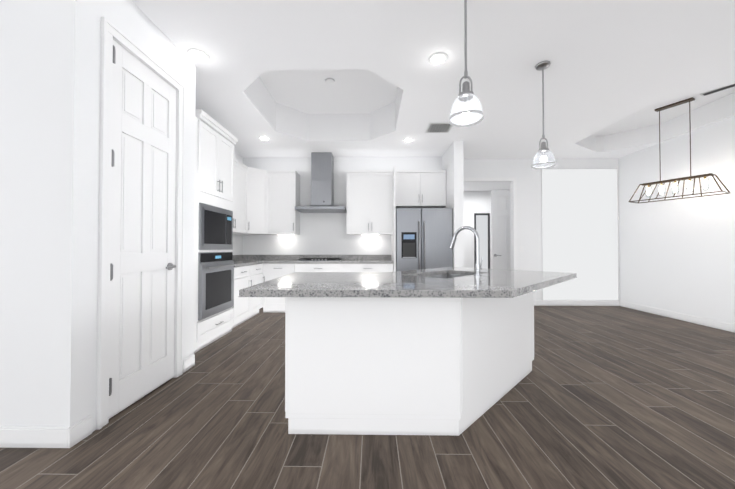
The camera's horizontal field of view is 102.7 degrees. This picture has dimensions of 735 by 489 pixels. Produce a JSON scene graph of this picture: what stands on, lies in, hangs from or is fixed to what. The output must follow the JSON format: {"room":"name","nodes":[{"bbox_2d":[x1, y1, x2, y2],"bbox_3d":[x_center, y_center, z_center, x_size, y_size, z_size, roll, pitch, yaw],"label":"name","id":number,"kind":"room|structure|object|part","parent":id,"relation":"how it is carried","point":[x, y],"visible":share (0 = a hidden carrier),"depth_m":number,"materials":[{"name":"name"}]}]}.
{"room":"kitchen","nodes":[
{"label":"kitchen","id":0,"kind":"room"},
{"bbox_2d":[0,0,54,426],"bbox_3d":[-4.037,-0.304,1.812,4.395,2.950,0.120,0,-1,1],"label":"wall","id":1,"kind":"structure","parent":0,"point":[27,48],"depth_m":1.72,"materials":[{"name":"white paint"}]},
{"bbox_2d":[0,424,75,447],"bbox_3d":[-3.970,1.111,1.726,4.529,0.117,0.014,0,-1,1],"label":"baseboard","id":2,"kind":"structure","parent":1,"relation":"attached to","point":[39,436],"depth_m":1.69,"materials":[{"name":"white paint"}]},
{"bbox_2d":[50,0,195,431],"bbox_3d":[-1.772,-0.298,2.309,0.120,2.950,1.180,0,-1,1],"label":"wall","id":3,"kind":"structure","parent":0,"point":[74,310],"depth_m":1.77,"materials":[{"name":"white paint"}]},
{"bbox_2d":[96,17,184,429],"bbox_3d":[-1.760,-0.143,2.287,0.144,2.639,0.818,0,-1,1],"label":"door frame","id":4,"kind":"structure","parent":3,"relation":"attached to","point":[110,32],"depth_m":1.93,"materials":[{"name":"white paint"}]},
{"bbox_2d":[109,40,175,418],"bbox_3d":[-1.702,-0.109,2.283,0.099,2.552,0.667,0,-1,1],"label":"pantry door","id":5,"kind":"structure","parent":3,"relation":"in","point":[142,271],"depth_m":2.24,"materials":[{"name":"white paint"}]},
{"bbox_2d":[232,152,242,254],"bbox_3d":[-2.556,-0.271,4.430,0.120,2.950,3.040,0,-1,1],"label":"wall","id":6,"kind":"structure","parent":0,"point":[237,244],"depth_m":5.63,"materials":[{"name":"white paint"}]},
{"bbox_2d":[238,161,249,232],"bbox_3d":[-2.293,-0.792,4.934,0.384,1.185,0.644,0,-1,1],"label":"upper cabinet","id":7,"kind":"object","parent":6,"relation":"attached to","point":[243,170],"depth_m":5.08,"materials":[{"name":"white wood"}]},
{"bbox_2d":[238,261,395,268],"bbox_3d":[-1.014,0.310,4.942,2.942,0.040,1.710,0,-1,1],"label":"countertop","id":8,"kind":"structure","parent":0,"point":[241,264],"depth_m":5.17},
{"bbox_2d":[297,258,342,260],"bbox_3d":[-0.870,0.276,5.494,0.790,0.042,0.470,0,-1,1],"label":"cooktop","id":9,"kind":"object","parent":8,"relation":"in","point":[303,259],"depth_m":5.33,"materials":[{"name":"silver metal"}]},
{"bbox_2d":[243,157,441,254],"bbox_3d":[-0.505,-0.253,5.860,3.940,2.950,0.120,0,-1,1],"label":"wall","id":10,"kind":"structure","parent":0,"point":[323,233],"depth_m":5.81,"materials":[{"name":"white paint"}]},
{"bbox_2d":[238,167,269,234],"bbox_3d":[-2.143,-0.785,5.494,0.667,1.185,0.668,0,-1,1],"label":"upper cabinet","id":11,"kind":"object","parent":10,"relation":"attached to","point":[259,178],"depth_m":5.38,"materials":[{"name":"white wood"}]},
{"bbox_2d":[270,170,299,234],"bbox_3d":[-1.620,-0.783,5.628,0.563,1.185,0.385,0,-1,1],"label":"upper cabinet","id":12,"kind":"object","parent":10,"relation":"attached to","point":[284,184],"depth_m":5.48,"materials":[{"name":"white wood"}]},
{"bbox_2d":[242,255,389,260],"bbox_3d":[-0.991,0.251,5.787,2.921,0.100,0.022,0,-1,1],"label":"backsplash","id":13,"kind":"structure","parent":10,"relation":"attached to","point":[244,257],"depth_m":5.77,"materials":[{"name":"grey stone"}]},
{"bbox_2d":[295,152,346,212],"bbox_3d":[-0.864,-1.176,5.566,0.900,1.105,0.497,0,-1,1],"label":"range hood","id":14,"kind":"object","parent":10,"relation":"attached to","point":[322,182],"visible":0.9,"depth_m":5.51,"materials":[{"name":"silver metal"}]},
{"bbox_2d":[346,170,373,234],"bbox_3d":[-0.138,-0.784,5.624,0.501,1.185,0.348,0,-1,1],"label":"upper cabinet","id":15,"kind":"object","parent":10,"relation":"attached to","point":[360,183],"depth_m":5.46,"materials":[{"name":"white wood"}]},
{"bbox_2d":[374,169,397,236],"bbox_3d":[0.279,-0.784,5.618,0.576,1.185,0.348,0,-1,1],"label":"upper cabinet","id":16,"kind":"object","parent":10,"relation":"attached to","point":[385,181],"depth_m":5.45,"materials":[{"name":"white wood"}]},
{"bbox_2d":[398,170,425,207],"bbox_3d":[0.774,-1.044,5.614,0.533,0.665,0.348,0,-1,1],"label":"upper cabinet","id":17,"kind":"object","parent":10,"relation":"attached to","point":[411,183],"depth_m":5.45,"materials":[{"name":"white wood"}]},
{"bbox_2d":[426,170,445,207],"bbox_3d":[1.186,-1.044,5.608,0.534,0.665,0.348,0,-1,1],"label":"upper cabinet","id":18,"kind":"object","parent":10,"relation":"attached to","point":[435,179],"depth_m":5.44,"materials":[{"name":"white wood"}]},
{"bbox_2d":[0,306,734,488],"bbox_3d":[-0.517,1.210,2.931,11.400,0.050,13.700,0,-1,1],"label":"floor","id":19,"kind":"structure","parent":0,"point":[608,397],"depth_m":1.82,"materials":[{"name":"brown wood"}]},
{"bbox_2d":[194,113,197,352],"bbox_3d":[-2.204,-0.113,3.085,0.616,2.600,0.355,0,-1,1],"label":"cabinet side panel","id":20,"kind":"object","parent":19,"relation":"on","point":[196,114],"depth_m":3.25,"materials":[{"name":"white wood"}]},
{"bbox_2d":[198,113,237,350],"bbox_3d":[-2.174,-0.125,3.683,0.658,2.640,0.840,0,-1,1],"label":"tall cabinet","id":21,"kind":"object","parent":19,"relation":"on","point":[233,195],"depth_m":3.63,"materials":[{"name":"white wood"}]},
{"bbox_2d":[238,269,249,324],"bbox_3d":[-2.173,0.764,4.404,0.638,0.880,0.615,0,-1,1],"label":"base cabinet","id":22,"kind":"object","parent":19,"relation":"on","point":[243,274],"depth_m":4.42,"materials":[{"name":"white wood"}]},
{"bbox_2d":[250,269,265,317],"bbox_3d":[-2.144,0.770,4.897,0.682,0.880,0.613,0,-1,1],"label":"base cabinet","id":23,"kind":"object","parent":19,"relation":"on","point":[257,276],"depth_m":4.95,"materials":[{"name":"white wood"}]},
{"bbox_2d":[266,269,297,312],"bbox_3d":[-1.540,0.777,5.468,0.641,0.880,0.663,0,-1,1],"label":"base cabinet","id":24,"kind":"object","parent":19,"relation":"on","point":[273,304],"depth_m":5.19,"materials":[{"name":"white wood"}]},
{"bbox_2d":[298,269,345,271],"bbox_3d":[-0.860,0.777,5.480,0.961,0.880,0.618,0,-1,1],"label":"base cabinet","id":25,"kind":"object","parent":19,"relation":"on","point":[299,270],"depth_m":5.18,"materials":[{"name":"white wood"}]},
{"bbox_2d":[346,269,393,271],"bbox_3d":[-0.021,0.777,5.468,0.960,0.880,0.618,0,-1,1],"label":"base cabinet","id":26,"kind":"object","parent":19,"relation":"on","point":[347,270],"depth_m":5.16,"materials":[{"name":"white wood"}]},
{"bbox_2d":[285,298,533,435],"bbox_3d":[0.531,0.741,2.612,2.059,0.880,1.652,0,-1,1],"label":"kitchen island","id":27,"kind":"object","parent":19,"relation":"on","point":[449,351],"depth_m":1.80,"materials":[{"name":"white"}]},
{"bbox_2d":[239,266,576,297],"bbox_3d":[0.614,0.283,2.607,2.620,0.044,2.030,0,-1,1],"label":"island countertop","id":28,"kind":"structure","parent":27,"relation":"on","point":[445,282],"depth_m":1.90,"materials":[{"name":"grey stone"}]},
{"bbox_2d":[428,274,467,278],"bbox_3d":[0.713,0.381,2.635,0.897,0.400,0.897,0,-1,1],"label":"sink","id":29,"kind":"object","parent":28,"relation":"in","point":[430,276],"depth_m":2.93,"materials":[{"name":"silver metal"}]},
{"bbox_2d":[449,226,482,275],"bbox_3d":[0.851,0.050,2.516,0.251,0.419,0.221,0,-1,1],"label":"faucet","id":30,"kind":"object","parent":28,"relation":"on","point":[478,267],"depth_m":2.43,"materials":[{"name":"silver metal"}]},
{"bbox_2d":[396,208,452,270],"bbox_3d":[0.972,0.300,5.319,0.952,1.830,0.836,0,-1,1],"label":"fridge","id":31,"kind":"object","parent":19,"relation":"on","point":[424,236],"visible":0.56,"depth_m":4.97,"materials":[{"name":"grey metal"}]},
{"bbox_2d":[491,190,510,269],"bbox_3d":[3.154,0.001,6.559,0.760,2.440,0.145,0,-1,1],"label":"hall door","id":32,"kind":"structure","parent":19,"relation":"on","point":[500,234],"depth_m":6.57,"materials":[{"name":"white paint"}]},
{"bbox_2d":[132,0,734,190],"bbox_3d":[-0.517,-2.015,2.972,11.400,0.500,13.700,0,-1,1],"label":"ceiling","id":33,"kind":"structure","parent":0,"point":[617,73],"depth_m":3.02,"materials":[{"name":"white paint"}]},
{"bbox_2d":[187,48,209,60],"bbox_3d":[-1.571,-1.762,2.734,0.184,0.008,0.184,0,-1,1],"label":"recessed light","id":34,"kind":"object","parent":33,"relation":"in","point":[197,54],"visible":0.98,"depth_m":2.73,"materials":[{"name":"white paint"}]},
{"bbox_2d":[258,136,269,140],"bbox_3d":[-1.690,-1.735,4.816,0.184,0.008,0.184,0,-1,1],"label":"recessed light","id":35,"kind":"object","parent":33,"relation":"in","point":[263,138],"visible":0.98,"depth_m":4.81,"materials":[{"name":"white paint"}]},
{"bbox_2d":[325,78,334,83],"bbox_3d":[-0.503,-2.186,3.944,0.124,0.028,0.124,0,-1,1],"label":"smoke detector","id":36,"kind":"object","parent":33,"relation":"attached to","point":[329,80],"visible":1,"depth_m":3.92,"materials":[{"name":"white paint"}]},
{"bbox_2d":[403,138,413,141],"bbox_3d":[0.681,-1.734,4.891,0.184,0.008,0.184,0,-1,1],"label":"recessed light","id":37,"kind":"object","parent":33,"relation":"in","point":[408,140],"visible":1,"depth_m":4.89,"materials":[{"name":"white paint"}]},
{"bbox_2d":[428,52,447,64],"bbox_3d":[0.670,-1.761,2.791,0.184,0.008,0.184,0,-1,1],"label":"recessed light","id":38,"kind":"object","parent":33,"relation":"in","point":[440,58],"visible":1,"depth_m":2.78,"materials":[{"name":"white paint"}]},
{"bbox_2d":[425,123,451,132],"bbox_3d":[1.074,-1.739,4.396,0.360,0.013,0.360,0,-1,1],"label":"ceiling vent","id":39,"kind":"object","parent":33,"relation":"in","point":[439,127],"visible":0.96,"depth_m":4.39,"materials":[{"name":"grey metal"}]},
{"bbox_2d":[449,0,483,126],"bbox_3d":[0.617,-1.278,1.846,0.212,0.999,0.212,0,-1,1],"label":"pendant light","id":40,"kind":"object","parent":33,"relation":"hanging from","point":[466,110],"visible":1,"depth_m":1.83,"materials":[{"name":"glass"}]},
{"bbox_3d":[0.617,-0.854,1.841,0.212,0.151,0.212,0,-1,1],"label":"glass","id":41,"kind":"part","parent":40,"relation":"part of","materials":[{"name":"glass"}]},
{"bbox_2d":[531,61,556,168],"bbox_3d":[1.722,-1.265,2.880,0.212,0.999,0.212,0,-1,1],"label":"pendant light","id":42,"kind":"object","parent":33,"relation":"hanging from","point":[544,157],"visible":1,"depth_m":2.86,"materials":[{"name":"glass"}]},
{"bbox_3d":[1.722,-0.841,2.874,0.212,0.151,0.212,0,-1,1],"label":"glass","id":43,"kind":"part","parent":42,"relation":"part of","materials":[{"name":"glass"}]},
{"bbox_2d":[629,97,730,202],"bbox_3d":[4.473,-1.359,4.281,0.315,1.374,0.975,0,-1,-27],"label":"chandelier","id":44,"kind":"object","parent":33,"relation":"hanging from","point":[675,187],"visible":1,"depth_m":4.23,"materials":[{"name":"brown metal"}]},
{"bbox_3d":[4.473,-0.813,4.274,0.340,0.160,0.593,0,-1,1],"label":"glass","id":45,"kind":"part","parent":44,"relation":"part of","materials":[{"name":"clear glass"}]},
{"bbox_2d":[700,84,734,95],"bbox_3d":[4.715,-2.049,3.766,0.120,0.009,0.600,0,-1,-27],"label":"ceiling vent","id":46,"kind":"object","parent":33,"relation":"in","point":[717,90],"visible":0.83,"depth_m":3.90,"materials":[{"name":"grey metal"}]},
{"bbox_2d":[442,141,463,266],"bbox_3d":[1.540,-0.258,5.480,0.160,2.950,1.120,0,-1,1],"label":"wall","id":47,"kind":"structure","parent":0,"point":[453,161],"depth_m":4.93,"materials":[{"name":"white paint"}]},
{"bbox_2d":[464,191,491,268],"bbox_3d":[3.176,-0.209,9.306,3.000,2.950,0.120,0,-1,1],"label":"wall","id":48,"kind":"structure","parent":0,"point":[468,234],"depth_m":9.25,"materials":[{"name":"white paint"}]},
{"bbox_2d":[474,213,489,268],"bbox_3d":[3.606,0.142,9.275,0.492,2.246,0.060,0,-1,1],"label":"door","id":49,"kind":"structure","parent":48,"relation":"in","point":[482,224],"depth_m":9.27,"materials":[{"name":"grey"}]},
{"bbox_2d":[464,158,619,299],"bbox_3d":[3.537,-0.252,5.951,3.220,2.950,0.120,0,-1,1],"label":"wall","id":50,"kind":"structure","parent":0,"point":[529,238],"depth_m":5.90,"materials":[{"name":"white paint"}]},
{"bbox_2d":[464,177,516,269],"bbox_3d":[2.426,-0.063,5.897,1.140,2.570,0.016,0,-1,1],"label":"door frame","id":51,"kind":"structure","parent":50,"relation":"attached to","point":[514,179],"depth_m":5.89,"materials":[{"name":"white paint"}]},
{"bbox_2d":[534,300,619,305],"bbox_3d":[3.996,1.164,5.859,1.980,0.117,0.014,0,-1,1],"label":"baseboard","id":52,"kind":"structure","parent":50,"relation":"attached to","point":[536,302],"depth_m":5.85,"materials":[{"name":"white paint"}]},
{"bbox_2d":[541,168,618,300],"bbox_3d":[4.244,-0.160,5.873,1.515,2.725,0.010,0,-1,1],"label":"sliding window","id":53,"kind":"structure","parent":50,"relation":"in","point":[579,221],"depth_m":5.88,"materials":[{"name":"white"}]},
{"bbox_2d":[618,116,734,323],"bbox_3d":[5.014,-0.315,0.944,0.120,2.950,9.850,0,-1,1],"label":"wall","id":54,"kind":"structure","parent":0,"point":[677,255],"depth_m":4.67,"materials":[{"name":"white paint"}]},
{"bbox_2d":[620,300,734,332],"bbox_3d":[4.947,1.101,0.927,0.014,0.117,9.850,0,-1,1],"label":"baseboard","id":55,"kind":"structure","parent":54,"relation":"attached to","point":[726,326],"depth_m":4.66,"materials":[{"name":"white paint"}]}
]}

